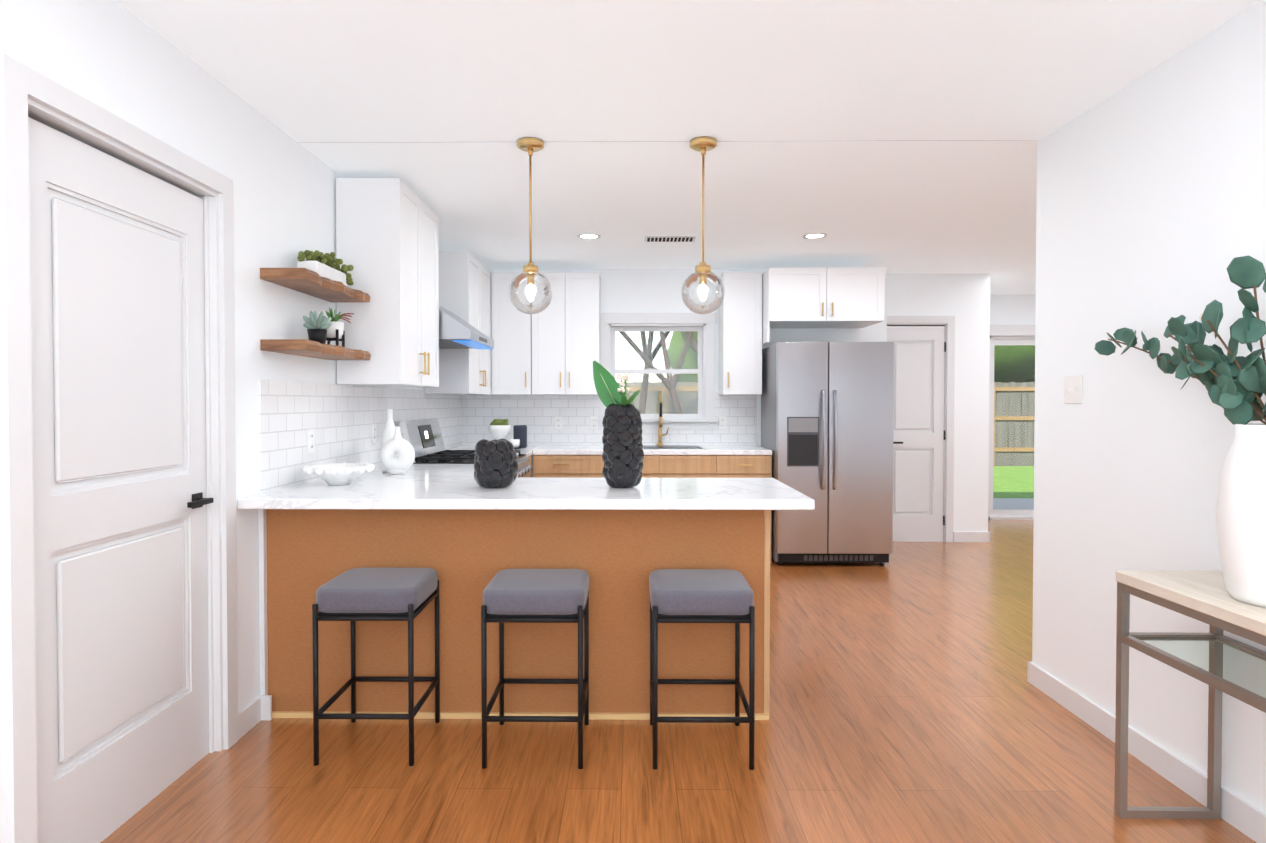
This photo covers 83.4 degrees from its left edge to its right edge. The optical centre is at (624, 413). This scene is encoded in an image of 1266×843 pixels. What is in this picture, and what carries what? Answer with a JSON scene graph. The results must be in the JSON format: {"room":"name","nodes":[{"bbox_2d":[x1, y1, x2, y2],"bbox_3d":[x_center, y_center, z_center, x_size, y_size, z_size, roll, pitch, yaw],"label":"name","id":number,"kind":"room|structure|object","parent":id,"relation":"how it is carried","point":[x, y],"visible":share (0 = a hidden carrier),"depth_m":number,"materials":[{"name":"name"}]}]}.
{"room":"kitchen","nodes":[
{"label":"kitchen","id":0,"kind":"room"},
{"bbox_2d":[0,0,423,842],"bbox_3d":[-1.568,0.014,2.528,0.120,2.500,7.990,0,1,1],"label":"wall","id":1,"kind":"structure","parent":0,"point":[118,60],"depth_m":2.78,"materials":[{"name":"white paint"}]},
{"bbox_2d":[0,53,237,842],"bbox_3d":[-1.562,0.195,2.229,0.138,2.148,0.991,0,1,1],"label":"door frame","id":2,"kind":"structure","parent":1,"relation":"attached to","point":[26,92],"depth_m":1.82,"materials":[{"name":"white paint"}]},
{"bbox_2d":[28,117,213,842],"bbox_3d":[-1.541,0.244,2.229,0.091,2.050,0.819,0,1,1],"label":"door leaf","id":3,"kind":"structure","parent":1,"relation":"in","point":[121,500],"depth_m":2.17,"materials":[{"name":"white paint"}]},
{"bbox_2d":[260,268,369,301],"bbox_3d":[-1.396,-0.586,3.282,0.209,0.045,0.700,0,1,1],"label":"floating shelf","id":4,"kind":"object","parent":1,"relation":"attached to","point":[309,282],"visible":0.98,"depth_m":3.13,"materials":[{"name":"brown wood"}]},
{"bbox_2d":[297,250,353,285],"bbox_3d":[-1.400,-0.683,3.336,0.123,0.146,0.392,0,1,1],"label":"planter","id":5,"kind":"object","parent":4,"relation":"on","point":[330,268],"visible":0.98,"depth_m":3.28,"materials":[{"name":"white ceramic"}]},
{"bbox_2d":[260,339,370,359],"bbox_3d":[-1.396,-0.291,3.287,0.209,0.045,0.700,0,1,1],"label":"floating shelf","id":6,"kind":"object","parent":1,"relation":"attached to","point":[307,348],"visible":1,"depth_m":3.07,"materials":[{"name":"brown wood"}]},
{"bbox_2d":[303,311,331,343],"bbox_3d":[-1.401,-0.391,3.245,0.132,0.156,0.121,0,1,1],"label":"succulent pot","id":7,"kind":"object","parent":6,"relation":"on","point":[317,327],"visible":0.98,"depth_m":3.22,"materials":[{"name":"black metal"}]},
{"bbox_2d":[325,307,353,346],"bbox_3d":[-1.397,-0.414,3.472,0.105,0.194,0.218,0,1,1],"label":"pot","id":8,"kind":"object","parent":6,"relation":"on","point":[335,331],"visible":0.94,"depth_m":3.39,"materials":[{"name":"white ceramic"}]},
{"bbox_2d":[259,380,461,492],"bbox_3d":[-1.484,0.081,4.667,0.008,0.498,3.475,0,1,1],"label":"wall tile","id":9,"kind":"structure","parent":1,"relation":"attached to","point":[339,419],"depth_m":3.59,"materials":[{"name":"white tile"}]},
{"bbox_2d":[307,429,314,453],"bbox_3d":[-1.488,0.131,3.375,0.008,0.116,0.070,0,1,1],"label":"electrical outlet","id":10,"kind":"object","parent":9,"relation":"attached to","point":[310,441],"visible":1,"depth_m":3.36,"materials":[{"name":"white plastic"}]},
{"bbox_2d":[371,424,375,443],"bbox_3d":[-1.480,0.117,4.205,0.008,0.116,0.070,0,1,1],"label":"electrical outlet","id":11,"kind":"object","parent":9,"relation":"attached to","point":[373,433],"visible":1,"depth_m":4.19,"materials":[{"name":"white plastic"}]},
{"bbox_2d":[336,178,443,389],"bbox_3d":[-1.318,-0.690,4.040,0.329,1.060,0.740,0,1,1],"label":"upper cabinet","id":12,"kind":"object","parent":1,"relation":"attached to","point":[408,277],"depth_m":3.68,"materials":[{"name":"white wood"}]},
{"bbox_2d":[424,251,490,394],"bbox_3d":[-1.303,-0.676,5.630,0.329,1.040,0.818,0,1,1],"label":"upper cabinet","id":13,"kind":"object","parent":1,"relation":"attached to","point":[465,284],"depth_m":5.23,"materials":[{"name":"white wood"}]},
{"bbox_2d":[439,306,493,348],"bbox_3d":[-1.216,-0.598,4.823,0.522,0.270,0.755,0,1,1],"label":"range hood","id":14,"kind":"object","parent":1,"relation":"attached to","point":[456,331],"visible":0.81,"depth_m":4.50,"materials":[{"name":"silver metal"}]},
{"bbox_2d":[101,519,1255,842],"bbox_3d":[2.499,1.302,3.286,8.240,0.100,9.540,0,1,1],"label":"floor","id":15,"kind":"structure","parent":0,"point":[909,703],"depth_m":2.57,"materials":[{"name":"brown wood"}]},
{"bbox_2d":[312,568,439,765],"bbox_3d":[-0.937,0.944,2.728,0.372,0.634,0.366,0,1,1],"label":"stool","id":16,"kind":"object","parent":15,"relation":"on","point":[409,595],"visible":1,"depth_m":2.56,"materials":[{"name":"black metal"}]},
{"bbox_2d":[399,418,531,477],"bbox_3d":[-1.040,0.632,4.841,0.744,1.190,0.755,0,1,1],"label":"stove","id":17,"kind":"object","parent":15,"relation":"on","point":[423,438],"visible":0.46,"depth_m":4.72,"materials":[{"name":"silver metal"}]},
{"bbox_2d":[422,453,532,477],"bbox_3d":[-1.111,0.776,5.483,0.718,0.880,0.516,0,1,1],"label":"base cabinet","id":18,"kind":"object","parent":15,"relation":"on","point":[529,476],"depth_m":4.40,"materials":[{"name":"brown wood"}]},
{"bbox_2d":[358,465,473,476],"bbox_3d":[-1.121,0.340,4.006,0.724,0.040,0.900,0,1,1],"label":"countertop","id":19,"kind":"structure","parent":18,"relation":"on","point":[415,470],"depth_m":3.90,"materials":[{"name":"white stone"}]},
{"bbox_2d":[386,409,393,423],"bbox_3d":[-1.295,0.148,3.933,0.091,0.345,0.091,0,1,-5],"label":"bottle vase","id":20,"kind":"object","parent":19,"relation":"on","point":[390,411],"depth_m":3.92,"materials":[{"name":"white ceramic"}]},
{"bbox_2d":[380,424,414,473],"bbox_3d":[-1.217,0.195,3.814,0.186,0.255,0.082,0,1,1],"label":"bottle vase","id":21,"kind":"object","parent":19,"relation":"on","point":[397,454],"depth_m":3.78,"materials":[{"name":"white ceramic"}]},
{"bbox_2d":[446,445,541,456],"bbox_3d":[-1.104,0.311,5.806,0.724,0.040,1.176,0,1,1],"label":"countertop","id":22,"kind":"structure","parent":18,"relation":"on","point":[529,449],"depth_m":5.92,"materials":[{"name":"white stone"}]},
{"bbox_2d":[488,419,510,439],"bbox_3d":[-1.036,0.165,5.901,0.188,0.248,0.188,0,1,1],"label":"moss bowl","id":23,"kind":"object","parent":22,"relation":"on","point":[499,429],"visible":0.85,"depth_m":5.84,"materials":[{"name":"white ceramic"}]},
{"bbox_2d":[510,438,522,448],"bbox_3d":[-0.907,0.252,5.882,0.119,0.075,0.119,0,1,-8],"label":"mug","id":24,"kind":"object","parent":22,"relation":"on","point":[518,440],"depth_m":5.86,"materials":[{"name":"white ceramic"}]},
{"bbox_2d":[513,425,526,447],"bbox_3d":[-0.880,0.192,6.015,0.110,0.190,0.070,0,1,1],"label":"canister","id":25,"kind":"object","parent":22,"relation":"on","point":[519,431],"depth_m":5.98,"materials":[{"name":"black ceramic"}]},
{"bbox_2d":[258,509,776,719],"bbox_3d":[-0.448,0.808,3.214,2.100,0.890,0.604,0,1,1],"label":"base cabinet","id":26,"kind":"object","parent":15,"relation":"on","point":[467,539],"depth_m":2.94,"materials":[{"name":"brown paint"}]},
{"bbox_2d":[237,477,814,508],"bbox_3d":[-0.381,0.344,3.148,2.236,0.040,0.800,0,1,1],"label":"countertop","id":27,"kind":"structure","parent":26,"relation":"on","point":[362,492],"depth_m":2.86,"materials":[{"name":"white stone"}]},
{"bbox_2d":[302,462,374,484],"bbox_3d":[-1.302,0.277,3.245,0.308,0.089,0.303,0,1,1],"label":"bowl","id":28,"kind":"object","parent":27,"relation":"on","point":[344,473],"visible":1,"depth_m":3.18,"materials":[{"name":"white ceramic"}]},
{"bbox_2d":[474,438,517,487],"bbox_3d":[-0.568,0.217,3.149,0.196,0.213,0.209,0,1,1],"label":"vase","id":29,"kind":"object","parent":27,"relation":"on","point":[496,464],"visible":1,"depth_m":3.08,"materials":[{"name":"black ceramic"}]},
{"bbox_2d":[593,361,643,487],"bbox_3d":[-0.026,0.044,3.147,0.225,0.558,0.209,0,1,1],"label":"vase","id":30,"kind":"object","parent":27,"relation":"on","point":[623,455],"visible":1,"depth_m":3.08,"materials":[{"name":"black ceramic"}]},
{"bbox_2d":[481,569,588,768],"bbox_3d":[-0.327,0.944,2.707,0.372,0.634,0.366,0,1,1],"label":"stool","id":31,"kind":"object","parent":15,"relation":"on","point":[535,595],"visible":1,"depth_m":2.53,"materials":[{"name":"black metal"}]},
{"bbox_2d":[533,452,596,477],"bbox_3d":[-0.480,0.767,6.076,0.510,0.880,0.639,0,1,1],"label":"base cabinet","id":32,"kind":"object","parent":15,"relation":"on","point":[545,464],"depth_m":5.75,"materials":[{"name":"brown wood"}]},
{"bbox_2d":[533,444,771,451],"bbox_3d":[0.229,0.307,6.058,1.932,0.041,0.646,0,1,1],"label":"countertop","id":33,"kind":"structure","parent":32,"relation":"on","point":[659,447],"depth_m":5.92,"materials":[{"name":"white stone"}]},
{"bbox_2d":[597,452,668,477],"bbox_3d":[0.005,0.767,6.071,0.660,0.880,0.639,0,1,1],"label":"base cabinet","id":34,"kind":"object","parent":15,"relation":"on","point":[660,460],"depth_m":5.74,"materials":[{"name":"brown wood"}]},
{"bbox_2d":[669,452,724,477],"bbox_3d":[0.515,0.767,6.067,0.560,0.880,0.639,0,1,1],"label":"base cabinet","id":35,"kind":"object","parent":15,"relation":"on","point":[681,464],"depth_m":5.74,"materials":[{"name":"brown wood"}]},
{"bbox_2d":[649,569,754,769],"bbox_3d":[0.283,0.944,2.701,0.372,0.634,0.366,0,1,1],"label":"stool","id":36,"kind":"object","parent":15,"relation":"on","point":[701,595],"visible":1,"depth_m":2.53,"materials":[{"name":"black metal"}]},
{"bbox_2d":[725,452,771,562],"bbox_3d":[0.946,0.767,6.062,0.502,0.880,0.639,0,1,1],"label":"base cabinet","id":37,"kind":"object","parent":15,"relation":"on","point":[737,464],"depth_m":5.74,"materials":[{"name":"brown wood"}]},
{"bbox_2d":[761,342,893,564],"bbox_3d":[1.664,0.319,5.918,0.910,1.780,0.781,0,1,1],"label":"fridge","id":38,"kind":"object","parent":15,"relation":"on","point":[827,423],"visible":1,"depth_m":5.59,"materials":[{"name":"grey metal"}]},
{"bbox_2d":[1114,570,1265,818],"bbox_3d":[1.705,0.892,1.591,0.323,0.775,1.318,0,1,1],"label":"console table","id":39,"kind":"object","parent":15,"relation":"on","point":[1217,661],"visible":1,"depth_m":2.13,"materials":[{"name":"beige metal"}]},
{"bbox_2d":[1095,256,1265,607],"bbox_3d":[1.713,0.034,2.069,0.265,0.924,1.118,0,1,1],"label":"vase","id":40,"kind":"object","parent":39,"relation":"on","point":[1233,383],"visible":1,"depth_m":1.91,"materials":[{"name":"white ceramic"}]},
{"bbox_2d":[488,268,886,477],"bbox_3d":[0.439,-0.051,6.519,3.820,2.500,0.270,0,1,1],"label":"wall","id":41,"kind":"structure","parent":0,"point":[640,290],"depth_m":6.37,"materials":[{"name":"white paint"}]},
{"bbox_2d":[490,272,537,394],"bbox_3d":[-0.939,-0.686,6.211,0.418,1.040,0.329,0,1,1],"label":"upper cabinet","id":42,"kind":"object","parent":41,"relation":"attached to","point":[514,333],"depth_m":6.05,"materials":[{"name":"white wood"}]},
{"bbox_2d":[538,272,600,394],"bbox_3d":[-0.533,-0.686,6.207,0.639,1.040,0.329,0,1,1],"label":"upper cabinet","id":43,"kind":"object","parent":41,"relation":"attached to","point":[553,347],"depth_m":6.05,"materials":[{"name":"white wood"}]},
{"bbox_2d":[462,392,756,444],"bbox_3d":[-0.138,0.053,6.387,2.652,0.498,0.008,0,1,1],"label":"wall tile","id":44,"kind":"structure","parent":41,"relation":"attached to","point":[536,414],"depth_m":6.39,"materials":[{"name":"white tile"}]},
{"bbox_2d":[555,416,561,428],"bbox_3d":[-0.592,0.082,6.383,0.070,0.116,0.008,0,1,1],"label":"electrical outlet","id":45,"kind":"object","parent":44,"relation":"attached to","point":[558,422],"visible":1,"depth_m":6.38,"materials":[{"name":"white plastic"}]},
{"bbox_2d":[590,416,597,428],"bbox_3d":[-0.272,0.082,6.380,0.070,0.116,0.008,0,1,1],"label":"electrical outlet","id":46,"kind":"object","parent":44,"relation":"attached to","point":[593,424],"visible":1,"depth_m":6.38,"materials":[{"name":"white plastic"}]},
{"bbox_2d":[718,416,725,428],"bbox_3d":[0.878,0.082,6.369,0.070,0.116,0.008,0,1,1],"label":"electrical outlet","id":47,"kind":"object","parent":44,"relation":"attached to","point":[721,422],"visible":1,"depth_m":6.37,"materials":[{"name":"white plastic"}]},
{"bbox_2d":[596,313,717,429],"bbox_3d":[0.293,-0.382,6.415,1.090,1.045,0.170,0,1,1],"label":"window","id":48,"kind":"structure","parent":41,"relation":"in","point":[670,357],"depth_m":6.44,"materials":[{"name":"white paint"}]},
{"bbox_2d":[718,272,765,394],"bbox_3d":[1.007,-0.685,6.193,0.330,1.040,0.329,0,1,1],"label":"upper cabinet","id":49,"kind":"object","parent":41,"relation":"attached to","point":[742,335],"depth_m":6.03,"materials":[{"name":"white wood"}]},
{"bbox_2d":[762,267,884,330],"bbox_3d":[1.645,-0.976,6.058,0.940,0.435,0.578,0,1,1],"label":"upper cabinet","id":50,"kind":"object","parent":41,"relation":"attached to","point":[811,297],"depth_m":5.77,"materials":[{"name":"white wood"}]},
{"bbox_2d":[116,0,1258,293],"bbox_3d":[2.499,-1.297,3.244,8.240,0.101,9.540,0,1,1],"label":"ceiling","id":51,"kind":"structure","parent":0,"point":[898,136],"depth_m":2.88,"materials":[{"name":"white paint"}]},
{"bbox_2d":[509,137,551,314],"bbox_3d":[-0.431,-0.853,3.269,0.200,0.790,0.200,0,1,1],"label":"pendant light","id":52,"kind":"object","parent":51,"relation":"hanging from","point":[530,273],"visible":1,"depth_m":3.26,"materials":[{"name":"clear glass"}]},
{"bbox_2d":[577,233,600,239],"bbox_3d":[-0.254,-1.275,5.110,0.170,0.006,0.170,0,1,1],"label":"recessed light","id":53,"kind":"object","parent":51,"relation":"in","point":[589,236],"visible":0.98,"depth_m":5.11,"materials":[{"name":"white"}]},
{"bbox_2d":[644,236,695,241],"bbox_3d":[0.332,-1.274,5.185,0.370,0.009,0.180,0,1,1],"label":"ceiling vent","id":54,"kind":"object","parent":51,"relation":"in","point":[669,238],"visible":1,"depth_m":5.17,"materials":[{"name":"metal"}]},
{"bbox_2d":[681,136,724,313],"bbox_3d":[0.362,-0.853,3.261,0.200,0.790,0.200,0,1,1],"label":"pendant light","id":55,"kind":"object","parent":51,"relation":"hanging from","point":[702,273],"visible":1,"depth_m":3.25,"materials":[{"name":"clear glass"}]},
{"bbox_2d":[803,233,826,238],"bbox_3d":[1.366,-1.274,5.095,0.170,0.006,0.170,0,1,1],"label":"recessed light","id":56,"kind":"object","parent":51,"relation":"in","point":[814,235],"visible":0.98,"depth_m":5.08,"materials":[{"name":"white"}]},
{"bbox_2d":[887,274,970,531],"bbox_3d":[2.801,-0.053,6.692,0.900,2.500,0.120,0,1,1],"label":"wall","id":57,"kind":"structure","parent":0,"point":[964,299],"depth_m":6.62,"materials":[{"name":"white paint"}]},
{"bbox_2d":[887,326,945,541],"bbox_3d":[2.701,0.190,6.632,0.592,2.015,0.091,0,1,1],"label":"door leaf","id":58,"kind":"structure","parent":57,"relation":"in","point":[919,435],"depth_m":6.64,"materials":[{"name":"white paint"}]},
{"bbox_2d":[887,316,954,541],"bbox_3d":[2.696,0.143,6.687,0.746,2.108,0.138,0,1,1],"label":"door frame","id":59,"kind":"structure","parent":57,"relation":"attached to","point":[948,322],"depth_m":6.62,"materials":[{"name":"white paint"}]},
{"bbox_2d":[953,532,985,541],"bbox_3d":[3.233,1.150,6.640,0.316,0.095,0.014,0,1,1],"label":"baseboard","id":60,"kind":"structure","parent":57,"relation":"attached to","point":[957,536],"depth_m":6.63,"materials":[{"name":"white paint"}]},
{"bbox_2d":[971,274,989,531],"bbox_3d":[3.332,-0.063,7.267,0.150,2.500,1.280,0,1,1],"label":"wall","id":61,"kind":"structure","parent":0,"point":[980,283],"depth_m":6.63,"materials":[{"name":"white paint"}]},
{"bbox_2d":[986,531,989,541],"bbox_3d":[3.414,1.140,7.278,0.014,0.095,1.294,0,1,1],"label":"baseboard","id":62,"kind":"structure","parent":61,"relation":"attached to","point":[987,533],"depth_m":6.63,"materials":[{"name":"white paint"}]},
{"bbox_2d":[990,294,1035,324],"bbox_3d":[4.973,-0.074,7.951,3.120,2.500,0.120,0,1,1],"label":"wall","id":63,"kind":"structure","parent":0,"point":[1012,309],"depth_m":7.87,"materials":[{"name":"white paint"}]},
{"bbox_2d":[988,325,1034,518],"bbox_3d":[4.933,0.097,7.929,1.920,2.160,0.170,0,1,1],"label":"glass door","id":64,"kind":"structure","parent":63,"relation":"attached to","point":[1011,418],"depth_m":7.94,"materials":[{"name":"white paint"}]},
{"bbox_2d":[1032,0,1265,813],"bbox_3d":[1.936,0.041,0.895,0.120,2.500,4.790,0,1,1],"label":"wall","id":65,"kind":"structure","parent":0,"point":[1151,206],"depth_m":2.55,"materials":[{"name":"white paint"}]},
{"bbox_2d":[1064,375,1082,403],"bbox_3d":[1.889,-0.103,2.999,0.012,0.120,0.120,0,1,1],"label":"switch plate","id":66,"kind":"object","parent":65,"relation":"attached to","point":[1073,384],"visible":1,"depth_m":2.99,"materials":[{"name":"white plastic"}]},
{"bbox_2d":[1027,661,1265,842],"bbox_3d":[1.880,1.242,0.982,0.034,0.095,4.684,0,1,1],"label":"baseboard","id":67,"kind":"structure","parent":65,"relation":"attached to","point":[1244,817],"depth_m":2.50,"materials":[{"name":"white paint"}]}
]}

